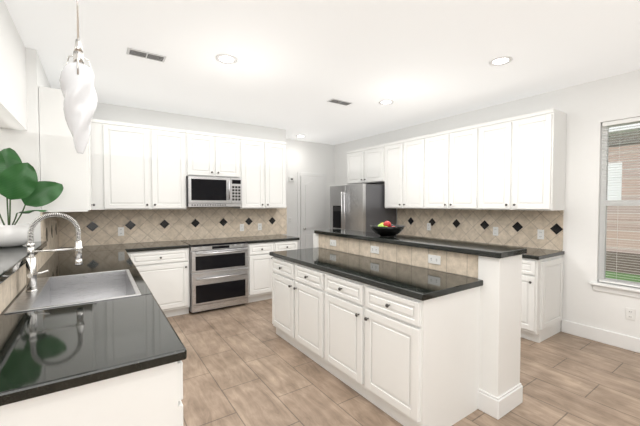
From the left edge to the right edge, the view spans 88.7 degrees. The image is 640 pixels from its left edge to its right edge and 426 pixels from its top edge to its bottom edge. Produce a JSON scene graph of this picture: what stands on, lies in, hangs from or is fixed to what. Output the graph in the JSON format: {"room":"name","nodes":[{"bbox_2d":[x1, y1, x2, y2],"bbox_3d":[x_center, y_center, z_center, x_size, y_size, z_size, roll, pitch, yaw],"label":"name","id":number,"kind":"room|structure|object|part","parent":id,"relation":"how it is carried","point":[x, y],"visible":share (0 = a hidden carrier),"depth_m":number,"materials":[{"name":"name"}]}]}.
{"room":"kitchen","nodes":[
{"label":"kitchen","id":0,"kind":"room"},
{"bbox_2d":[0,128,21,223],"bbox_3d":[-3.958,0.026,1.793,3.480,2.750,0.120,-1,2,-34],"label":"wall","id":1,"kind":"structure","parent":0,"point":[9,138],"depth_m":2.68,"materials":[{"name":"paint"}]},
{"bbox_2d":[0,0,26,130],"bbox_3d":[-0.754,-0.958,0.095,0.170,0.690,6.250,-1,2,-34],"label":"wall","id":2,"kind":"structure","parent":0,"point":[13,107],"depth_m":2.29,"materials":[{"name":"paint"}]},
{"bbox_2d":[0,47,58,313],"bbox_3d":[-2.213,0.011,2.305,0.340,2.750,3.860,-1,2,-34],"label":"wall","id":3,"kind":"structure","parent":0,"point":[36,78],"depth_m":2.74,"materials":[{"name":"paint"}]},
{"bbox_2d":[0,148,62,246],"bbox_3d":[-2.292,-0.168,2.470,0.503,0.838,0.294,-1,2,-18],"label":"plant","id":4,"kind":"object","parent":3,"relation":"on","point":[18,179],"visible":1,"depth_m":2.45,"materials":[{"name":"green plant"}]},
{"bbox_2d":[39,86,94,211],"bbox_3d":[-2.568,-0.558,3.355,0.349,1.070,1.060,-1,2,-34],"label":"upper cabinet","id":5,"kind":"object","parent":3,"relation":"attached to","point":[65,164],"depth_m":2.90,"materials":[{"name":"white wood"}]},
{"bbox_2d":[92,102,285,245],"bbox_3d":[-1.978,-0.059,4.879,3.270,2.750,0.130,-1,2,-34],"label":"wall","id":6,"kind":"structure","parent":0,"point":[117,113],"depth_m":4.76,"materials":[{"name":"paint"}]},
{"bbox_2d":[91,119,158,209],"bbox_3d":[-2.519,-0.581,4.207,0.705,1.070,0.337,-1,2,-34],"label":"upper cabinet","id":7,"kind":"object","parent":6,"relation":"attached to","point":[136,166],"depth_m":4.06,"materials":[{"name":"white wood"}]},
{"bbox_2d":[58,207,286,246],"bbox_3d":[-1.886,0.156,4.857,3.149,0.479,0.018,-1,2,-34],"label":"backsplash","id":8,"kind":"structure","parent":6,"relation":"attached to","point":[102,227],"depth_m":4.66,"materials":[{"name":"beige tile"}]},
{"bbox_2d":[159,127,194,208],"bbox_3d":[-2.103,-0.589,4.490,0.581,1.070,0.337,-1,2,-34],"label":"upper cabinet","id":9,"kind":"object","parent":6,"relation":"attached to","point":[176,153],"depth_m":4.39,"materials":[{"name":"white wood"}]},
{"bbox_2d":[191,131,242,178],"bbox_3d":[-1.604,-0.828,4.825,0.768,0.610,0.337,-1,2,-34],"label":"upper cabinet","id":10,"kind":"object","parent":6,"relation":"attached to","point":[215,155],"depth_m":4.71,"materials":[{"name":"white wood"}]},
{"bbox_2d":[186,176,241,206],"bbox_3d":[-1.572,-0.302,4.793,0.752,0.420,0.439,-1,2,-34],"label":"microwave","id":11,"kind":"object","parent":10,"relation":"attached to","point":[212,192],"visible":1,"depth_m":4.62,"materials":[{"name":"silver metal"}]},
{"bbox_2d":[233,137,285,208],"bbox_3d":[-0.994,-0.610,5.247,0.850,1.070,0.337,-1,2,-34],"label":"upper cabinet","id":12,"kind":"object","parent":6,"relation":"attached to","point":[264,161],"depth_m":5.13,"materials":[{"name":"white wood"}]},
{"bbox_2d":[286,139,334,236],"bbox_3d":[-1.720,-0.088,5.920,4.870,2.750,0.120,-1,2,-34],"label":"wall","id":13,"kind":"structure","parent":0,"point":[307,157],"depth_m":6.77,"materials":[{"name":"paint"}]},
{"bbox_2d":[297,172,325,248],"bbox_3d":[-0.165,0.210,6.905,0.720,2.100,0.017,-1,2,-34],"label":"door frame","id":14,"kind":"structure","parent":13,"relation":"attached to","point":[299,174],"depth_m":6.72,"materials":[{"name":"white wood"}]},
{"bbox_2d":[300,176,323,248],"bbox_3d":[-0.137,0.242,6.865,0.580,2.022,0.110,-1,2,-34],"label":"door leaf","id":15,"kind":"structure","parent":13,"relation":"in","point":[311,204],"depth_m":6.83,"materials":[{"name":"white wood"}]},
{"bbox_2d":[4,0,639,144],"bbox_3d":[-0.757,-1.364,1.383,8.590,0.050,8.640,-1,2,-34],"label":"ceiling","id":16,"kind":"structure","parent":0,"point":[295,67],"depth_m":2.83,"materials":[{"name":"paint"}]},
{"bbox_2d":[59,0,97,153],"bbox_3d":[-0.943,-0.785,1.272,0.121,1.100,0.121,-1,2,-34],"label":"pendant lamp","id":17,"kind":"object","parent":16,"relation":"hanging from","point":[76,79],"visible":1,"depth_m":1.25,"materials":[{"name":"white glass"}]},
{"bbox_2d":[126,48,166,62],"bbox_3d":[-1.512,-1.374,2.854,0.300,0.009,0.140,-1,2,-34],"label":"ceiling vent","id":18,"kind":"object","parent":16,"relation":"in","point":[145,55],"visible":1,"depth_m":2.84,"materials":[{"name":"white metal"}]},
{"bbox_2d":[215,54,236,63],"bbox_3d":[-0.836,-1.377,2.928,0.190,0.008,0.190,-1,2,-34],"label":"recessed light","id":19,"kind":"object","parent":16,"relation":"in","point":[226,58],"visible":1,"depth_m":2.92,"materials":[{"name":"white plastic"}]},
{"bbox_2d":[327,98,352,105],"bbox_3d":[0.255,-1.410,4.168,0.320,0.009,0.140,-1,2,-34],"label":"ceiling vent","id":20,"kind":"object","parent":16,"relation":"in","point":[340,102],"visible":1,"depth_m":4.16,"materials":[{"name":"white metal"}]},
{"bbox_2d":[379,100,393,104],"bbox_3d":[0.846,-1.411,4.171,0.190,0.008,0.190,-1,2,-34],"label":"recessed light","id":21,"kind":"object","parent":16,"relation":"in","point":[384,102],"visible":0.98,"depth_m":4.17,"materials":[{"name":"white plastic"}]},
{"bbox_2d":[489,56,512,65],"bbox_3d":[1.641,-1.378,2.971,0.190,0.008,0.190,-1,2,-34],"label":"recessed light","id":22,"kind":"object","parent":16,"relation":"in","point":[499,61],"visible":1,"depth_m":2.96,"materials":[{"name":"white plastic"}]},
{"bbox_2d":[167,299,639,425],"bbox_3d":[-0.757,1.435,1.460,8.590,0.050,8.640,-1,2,-34],"label":"floor","id":23,"kind":"structure","parent":0,"point":[244,364],"depth_m":2.64,"materials":[{"name":"tile"}]},
{"bbox_2d":[0,360,182,425],"bbox_3d":[-1.650,0.945,2.354,0.686,0.880,3.165,-1,2,-34],"label":"base cabinet","id":24,"kind":"object","parent":23,"relation":"on","point":[153,396],"visible":0.27,"depth_m":1.09,"materials":[{"name":"white wood"}]},
{"bbox_2d":[0,249,186,405],"bbox_3d":[-1.658,0.486,2.327,0.662,0.040,3.190,-1,2,-34],"label":"countertop","id":25,"kind":"structure","parent":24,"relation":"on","point":[48,351],"depth_m":1.28,"materials":[{"name":"black stone"}]},
{"bbox_2d":[4,269,140,313],"bbox_3d":[-1.527,0.571,2.104,0.580,0.209,0.890,-1,2,-34],"label":"sink","id":26,"kind":"object","parent":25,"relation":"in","point":[60,291],"visible":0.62,"depth_m":2.39,"materials":[{"name":"silver metal"}]},
{"bbox_2d":[26,212,82,292],"bbox_3d":[-1.628,0.232,2.008,0.280,0.473,0.086,-1,2,-34],"label":"faucet","id":27,"kind":"object","parent":26,"relation":"on","point":[31,275],"visible":1,"depth_m":1.96,"materials":[{"name":"silver metal"}]},
{"bbox_2d":[127,248,189,316],"bbox_3d":[-2.159,0.891,4.312,0.708,0.880,0.637,-1,2,-34],"label":"base cabinet","id":28,"kind":"object","parent":23,"relation":"on","point":[162,267],"depth_m":4.11,"materials":[{"name":"white wood"}]},
{"bbox_2d":[54,240,189,253],"bbox_3d":[-2.438,0.437,4.111,1.384,0.040,0.637,-1,2,-34],"label":"countertop","id":29,"kind":"structure","parent":28,"relation":"on","point":[163,244],"depth_m":4.08,"materials":[{"name":"black stone"}]},
{"bbox_2d":[181,237,247,312],"bbox_3d":[-1.508,0.861,4.694,0.780,0.920,0.716,-1,2,-34],"label":"range","id":30,"kind":"object","parent":23,"relation":"on","point":[218,273],"visible":0.98,"depth_m":4.43,"materials":[{"name":"silver metal"}]},
{"bbox_2d":[233,234,299,302],"bbox_3d":[-0.847,0.847,5.192,0.857,0.920,0.663,-1,2,-34],"label":"base cabinet","id":31,"kind":"object","parent":23,"relation":"on","point":[260,271],"visible":0.62,"depth_m":4.86,"materials":[{"name":"white wood"}]},
{"bbox_2d":[330,184,395,232],"bbox_3d":[0.733,0.398,5.876,0.840,1.780,0.910,-1,2,-34],"label":"fridge","id":32,"kind":"object","parent":23,"relation":"on","point":[357,207],"visible":0.46,"depth_m":5.51,"materials":[{"name":"silver metal"}]},
{"bbox_2d":[269,229,526,425],"bbox_3d":[0.427,0.801,3.038,1.016,1.130,2.300,-1,2,-34],"label":"kitchen island","id":33,"kind":"object","parent":23,"relation":"on","point":[403,360],"depth_m":2.29,"materials":[{"name":"white wood"}]},
{"bbox_2d":[370,221,404,236],"bbox_3d":[0.666,0.148,3.244,0.344,0.164,0.344,-1,2,-34],"label":"fruit bowl","id":34,"kind":"object","parent":33,"relation":"on","point":[386,229],"visible":1,"depth_m":3.15,"materials":[{"name":"black ceramic"}]},
{"bbox_3d":[0.438,0.801,3.046,0.990,1.130,2.300,-1,2,-34],"label":"kitchen island top","id":35,"kind":"part","parent":33,"relation":"part of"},
{"bbox_2d":[521,255,561,342],"bbox_3d":[1.775,0.885,4.539,0.671,0.880,2.455,-1,2,-34],"label":"base cabinet","id":36,"kind":"object","parent":23,"relation":"on","point":[530,299],"visible":0.15,"depth_m":3.42,"materials":[{"name":"white wood"}]},
{"bbox_2d":[397,234,564,259],"bbox_3d":[1.792,0.425,4.526,0.647,0.040,2.475,-1,2,-34],"label":"countertop","id":37,"kind":"structure","parent":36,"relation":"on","point":[536,253],"depth_m":3.65,"materials":[{"name":"black stone"}]},
{"bbox_2d":[540,257,562,329],"bbox_3d":[2.511,0.858,3.540,0.510,0.710,0.022,-1,2,-34],"label":"panel","id":38,"kind":"object","parent":36,"relation":"attached to","point":[551,295],"visible":1,"depth_m":3.51,"materials":[{"name":"white wood"}]},
{"bbox_2d":[335,69,639,338],"bbox_3d":[2.734,-0.030,3.802,0.139,2.750,8.640,-1,2,-34],"label":"wall","id":39,"kind":"structure","parent":0,"point":[589,108],"depth_m":3.64,"materials":[{"name":"paint"}]},
{"bbox_2d":[347,144,384,183],"bbox_3d":[0.924,-0.862,5.998,0.383,0.632,1.000,-1,2,-34],"label":"upper cabinet","id":40,"kind":"object","parent":39,"relation":"attached to","point":[366,165],"visible":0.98,"depth_m":5.85,"materials":[{"name":"white wood"}]},
{"bbox_2d":[385,137,420,208],"bbox_3d":[1.472,-0.609,5.232,0.349,1.070,0.890,-1,2,-34],"label":"upper cabinet","id":41,"kind":"object","parent":39,"relation":"attached to","point":[402,158],"depth_m":5.18,"materials":[{"name":"white wood"}]},
{"bbox_2d":[417,125,472,208],"bbox_3d":[1.914,-0.592,4.584,0.349,1.070,0.960,-1,2,-34],"label":"upper cabinet","id":42,"kind":"object","parent":39,"relation":"attached to","point":[443,179],"depth_m":4.53,"materials":[{"name":"white wood"}]},
{"bbox_2d":[469,109,565,210],"bbox_3d":[2.357,-0.574,3.936,0.349,1.070,0.890,-1,2,-34],"label":"upper cabinet","id":43,"kind":"object","parent":39,"relation":"attached to","point":[515,163],"depth_m":3.73,"materials":[{"name":"white wood"}]},
{"bbox_2d":[561,319,639,352],"bbox_3d":[3.898,1.325,2.027,0.015,0.140,4.095,-1,2,-34],"label":"baseboard","id":44,"kind":"structure","parent":39,"relation":"attached to","point":[626,342],"depth_m":3.41,"materials":[{"name":"white wood"}]},
{"bbox_2d":[589,282,639,297],"bbox_3d":[3.232,0.790,3.009,0.095,0.084,1.190,-1,2,-34],"label":"window sill","id":45,"kind":"structure","parent":39,"relation":"attached to","point":[620,290],"depth_m":3.31,"materials":[{"name":"white wood"}]},
{"bbox_2d":[598,122,639,287],"bbox_3d":[3.292,-0.093,3.025,0.050,1.678,1.088,-1,2,-34],"label":"window","id":46,"kind":"structure","parent":39,"relation":"in","point":[602,238],"depth_m":3.42,"materials":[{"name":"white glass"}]},
{"bbox_2d":[599,117,639,287],"bbox_3d":[3.253,-0.097,2.998,0.040,1.665,1.066,-1,2,-34],"label":"window blind","id":47,"kind":"object","parent":46,"relation":"attached to","point":[622,121],"visible":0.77,"depth_m":3.31,"materials":[{"name":"white plastic"}]},
{"bbox_2d":[625,308,634,320],"bbox_3d":[3.071,1.001,3.237,0.008,0.115,0.070,-1,2,-34],"label":"electrical outlet","id":48,"kind":"object","parent":39,"relation":"attached to","point":[630,313],"visible":1,"depth_m":3.23,"materials":[{"name":"white plastic"}]},
{"label":"outside","id":49,"kind":"structure","parent":0,"visible":0},
{"bbox_2d":[605,271,639,281],"bbox_3d":[5.250,1.634,6.050,6.480,0.100,28.000,-1,2,-34],"label":"lawn","id":50,"kind":"structure","parent":49,"point":[621,275],"depth_m":7.90,"materials":[{"name":"green plant"}]},
{"bbox_2d":[606,123,639,274],"bbox_3d":[7.877,-2.064,7.741,0.600,7.400,28.000,-1,2,-34],"label":"brickhouse","id":51,"kind":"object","parent":50,"relation":"on","point":[622,226],"depth_m":8.25,"materials":[{"name":"brown brick"}]}
]}

